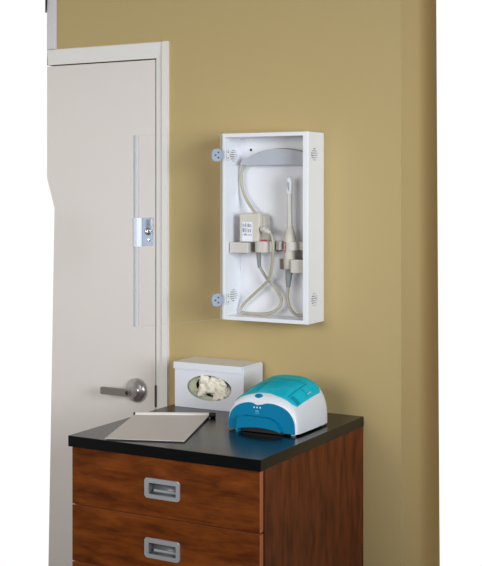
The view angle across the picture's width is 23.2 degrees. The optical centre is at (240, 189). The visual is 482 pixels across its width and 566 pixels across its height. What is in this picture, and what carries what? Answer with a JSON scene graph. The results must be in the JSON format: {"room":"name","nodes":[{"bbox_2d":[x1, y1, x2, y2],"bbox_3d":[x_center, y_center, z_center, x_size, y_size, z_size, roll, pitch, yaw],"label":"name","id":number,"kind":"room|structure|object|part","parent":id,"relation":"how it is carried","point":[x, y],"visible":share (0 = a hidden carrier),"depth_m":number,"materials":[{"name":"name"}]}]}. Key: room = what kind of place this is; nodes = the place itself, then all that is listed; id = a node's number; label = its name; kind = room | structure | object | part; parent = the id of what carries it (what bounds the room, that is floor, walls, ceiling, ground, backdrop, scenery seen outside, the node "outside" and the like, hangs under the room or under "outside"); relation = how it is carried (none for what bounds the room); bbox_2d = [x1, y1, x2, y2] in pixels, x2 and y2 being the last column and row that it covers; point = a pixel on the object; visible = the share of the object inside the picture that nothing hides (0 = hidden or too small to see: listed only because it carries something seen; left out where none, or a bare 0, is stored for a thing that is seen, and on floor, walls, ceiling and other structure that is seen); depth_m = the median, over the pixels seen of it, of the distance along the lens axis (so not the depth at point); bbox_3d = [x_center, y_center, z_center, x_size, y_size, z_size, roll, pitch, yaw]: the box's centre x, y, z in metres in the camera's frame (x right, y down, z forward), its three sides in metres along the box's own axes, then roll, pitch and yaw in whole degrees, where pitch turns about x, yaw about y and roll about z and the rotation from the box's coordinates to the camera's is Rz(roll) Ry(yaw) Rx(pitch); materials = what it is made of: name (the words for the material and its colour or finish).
{"room":"medical exam room","nodes":[
{"label":"medical exam room","id":0,"kind":"room"},
{"bbox_2d":[47,0,439,565],"bbox_3d":[-0.020,0.223,3.921,1.316,2.750,0.341,0,0,29],"label":"wall","id":1,"kind":"structure","parent":0,"point":[360,74],"depth_m":3.58,"materials":[{"name":"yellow paint"}]},
{"bbox_2d":[47,0,56,49],"bbox_3d":[-0.657,-0.819,4.076,0.037,0.666,0.012,0,0,29],"label":"trim","id":2,"kind":"structure","parent":1,"relation":"attached to","point":[51,4],"depth_m":4.07,"materials":[{"name":"white paint"}]},
{"bbox_2d":[47,60,156,565],"bbox_3d":[-0.483,0.582,3.970,0.461,2.020,0.099,0,0,29],"label":"door","id":3,"kind":"structure","parent":1,"relation":"in","point":[104,365],"depth_m":3.98,"materials":[{"name":"white paint"}]},
{"bbox_3d":[-0.416,0.670,3.886,0.116,0.024,0.012,0,0,29],"label":"lever","id":4,"kind":"part","parent":3,"relation":"part of","materials":[{"name":"silver metal"}]},
{"bbox_3d":[-0.359,0.669,3.885,0.081,0.081,0.050,0,0,29],"label":"handle","id":5,"kind":"part","parent":3,"relation":"part of","materials":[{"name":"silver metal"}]},
{"bbox_3d":[-0.278,0.682,3.872,0.007,0.072,0.018,0,0,29],"label":"latch plate","id":6,"kind":"part","parent":3,"relation":"part of","materials":[{"name":"grey metal"}]},
{"bbox_2d":[47,41,168,408],"bbox_3d":[-0.456,0.556,3.963,0.498,2.084,0.013,0,0,29],"label":"trim","id":7,"kind":"structure","parent":1,"relation":"attached to","point":[151,50],"depth_m":3.86,"materials":[{"name":"white paint"}]},
{"bbox_2d":[132,131,323,326],"bbox_3d":[-0.036,0.119,3.596,0.576,0.582,0.240,0,0,0],"label":"upper cabinet","id":8,"kind":"object","parent":1,"relation":"attached to","point":[266,172],"visible":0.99,"depth_m":3.62,"materials":[{"name":"white plastic"}]},
{"bbox_3d":[-0.281,0.127,3.502,0.040,0.085,0.004,0,0,-26],"label":"lock plate","id":9,"kind":"part","parent":8,"relation":"part of","materials":[{"name":"metal"}]},
{"bbox_3d":[-0.190,0.120,3.551,0.284,0.581,0.006,0,0,-26],"label":"acrylic door","id":10,"kind":"part","parent":8,"relation":"part of","materials":[{"name":"clear plastic"}]},
{"bbox_2d":[239,148,302,315],"bbox_3d":[0.093,0.132,3.590,0.254,0.518,0.082,0,0,29],"label":"control unit","id":11,"kind":"object","parent":8,"relation":"in","point":[254,226],"visible":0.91,"depth_m":3.61,"materials":[{"name":"beige plastic"}]},
{"bbox_3d":[0.019,0.130,3.611,0.036,0.059,0.001,0,0,29],"label":"label plate","id":12,"kind":"part","parent":11,"relation":"part of","materials":[{"name":"white paper"}]},
{"bbox_3d":[0.067,0.259,3.622,0.056,0.265,0.166,0,0,-39],"label":"looped cord","id":13,"kind":"part","parent":11,"relation":"part of","materials":[{"name":"beige plastic"}]},
{"bbox_3d":[0.103,-0.023,3.608,0.254,0.207,0.025,0,0,29],"label":"hanging cord","id":14,"kind":"part","parent":11,"relation":"part of","materials":[{"name":"beige plastic"}]},
{"bbox_2d":[284,177,302,316],"bbox_3d":[0.177,0.165,3.556,0.096,0.444,0.039,0,0,8],"label":"wand","id":15,"kind":"object","parent":8,"relation":"in","point":[289,236],"visible":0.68,"depth_m":3.55,"materials":[{"name":"beige plastic"}]},
{"bbox_3d":[0.181,0.165,3.553,0.090,0.444,0.035,0,0,1],"label":"cord","id":16,"kind":"part","parent":15,"relation":"part of","materials":[{"name":"beige plastic"}]},
{"bbox_3d":[0.063,1.623,1.237,4.900,0.050,4.940,0,0,29],"label":"floor","id":17,"kind":"structure","parent":0,"visible":0},
{"bbox_2d":[72,427,362,565],"bbox_3d":[-0.051,1.153,3.369,0.591,0.889,0.650,0,0,29],"label":"base cabinet","id":18,"kind":"object","parent":17,"relation":"on","point":[305,509],"visible":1,"depth_m":3.12,"materials":[{"name":"brown wood"}]},
{"bbox_3d":[-0.204,1.102,3.099,0.587,0.153,0.020,0,0,29],"label":"drawer","id":19,"kind":"part","parent":18,"relation":"part of","materials":[{"name":"brown wood"}]},
{"bbox_3d":[-0.203,0.949,3.096,0.110,0.053,0.023,0,0,29],"label":"drawer pull","id":20,"kind":"part","parent":18,"relation":"part of","materials":[{"name":"silver metal"}]},
{"bbox_3d":[-0.203,0.790,3.096,0.110,0.053,0.023,0,0,29],"label":"drawer pull","id":21,"kind":"part","parent":18,"relation":"part of","materials":[{"name":"silver metal"}]},
{"bbox_3d":[-0.204,0.946,3.099,0.587,0.153,0.020,0,0,29],"label":"drawer","id":22,"kind":"part","parent":18,"relation":"part of","materials":[{"name":"brown wood"}]},
{"bbox_3d":[-0.204,0.788,3.099,0.587,0.155,0.020,0,0,29],"label":"drawer","id":23,"kind":"part","parent":18,"relation":"part of","materials":[{"name":"brown wood"}]},
{"bbox_2d":[68,404,363,471],"bbox_3d":[-0.055,0.694,3.373,0.604,0.030,0.650,0,0,29],"label":"countertop","id":24,"kind":"structure","parent":18,"relation":"on","point":[213,443],"depth_m":3.16,"materials":[{"name":"black laminate"}]},
{"bbox_2d":[105,412,215,442],"bbox_3d":[-0.224,0.671,3.337,0.245,0.016,0.361,0,0,9],"label":"pad","id":25,"kind":"object","parent":24,"relation":"on","point":[142,426],"visible":1,"depth_m":3.33,"materials":[{"name":"grey"}]},
{"bbox_2d":[173,356,262,411],"bbox_3d":[-0.072,0.609,3.668,0.248,0.140,0.129,0,0,29],"label":"dispenser","id":26,"kind":"object","parent":24,"relation":"on","point":[241,375],"visible":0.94,"depth_m":3.63,"materials":[{"name":"white plastic"}]},
{"bbox_2d":[196,374,215,396],"bbox_3d":[-0.107,0.610,3.633,0.073,0.076,0.039,0,0,29],"label":"glove","id":27,"kind":"object","parent":26,"relation":"in","point":[206,387],"visible":1,"depth_m":3.62,"materials":[{"name":"beige"}]},
{"bbox_2d":[188,376,231,400],"bbox_3d":[-0.068,0.614,3.672,0.235,0.125,0.106,0,0,29],"label":"carton","id":28,"kind":"object","parent":26,"relation":"in","point":[193,384],"visible":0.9,"depth_m":3.65,"materials":[{"name":"beige"}]},
{"bbox_2d":[198,376,230,400],"bbox_3d":[-0.071,0.616,3.643,0.116,0.119,0.061,0,0,29],"label":"glove","id":29,"kind":"object","parent":28,"relation":"in","point":[228,386],"visible":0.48,"depth_m":3.62,"materials":[{"name":"beige"}]},
{"bbox_3d":[-0.073,0.549,3.669,0.245,0.020,0.129,0,0,29],"label":"lid","id":30,"kind":"part","parent":26,"relation":"part of","materials":[{"name":"white plastic"}]},
{"bbox_2d":[209,376,227,395],"bbox_3d":[-0.069,0.606,3.617,0.068,0.063,0.032,0,0,29],"label":"glove","id":31,"kind":"object","parent":26,"relation":"in","point":[215,381],"visible":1,"depth_m":3.60,"materials":[{"name":"beige"}]},
{"bbox_2d":[214,385,228,400],"bbox_3d":[-0.059,0.625,3.607,0.053,0.060,0.028,0,0,29],"label":"glove","id":32,"kind":"object","parent":26,"relation":"in","point":[224,394],"visible":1,"depth_m":3.60,"materials":[{"name":"beige"}]},
{"bbox_2d":[228,375,326,435],"bbox_3d":[0.105,0.620,3.352,0.226,0.156,0.234,0,0,29],"label":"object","id":33,"kind":"object","parent":24,"relation":"on","point":[283,404],"visible":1,"depth_m":3.28,"materials":[{"name":"white plastic"}]},
{"bbox_3d":[0.053,0.646,3.259,0.209,0.104,0.023,0,0,29],"label":"panel","id":34,"kind":"part","parent":33,"relation":"part of","materials":[{"name":"blue plastic"}]},
{"bbox_2d":[258,378,307,405],"bbox_3d":[0.114,0.573,3.338,0.162,0.052,0.115,0,0,29],"label":"lid","id":35,"kind":"object","parent":33,"relation":"on","point":[294,391],"depth_m":3.31,"materials":[{"name":"teal plastic"}]}
]}

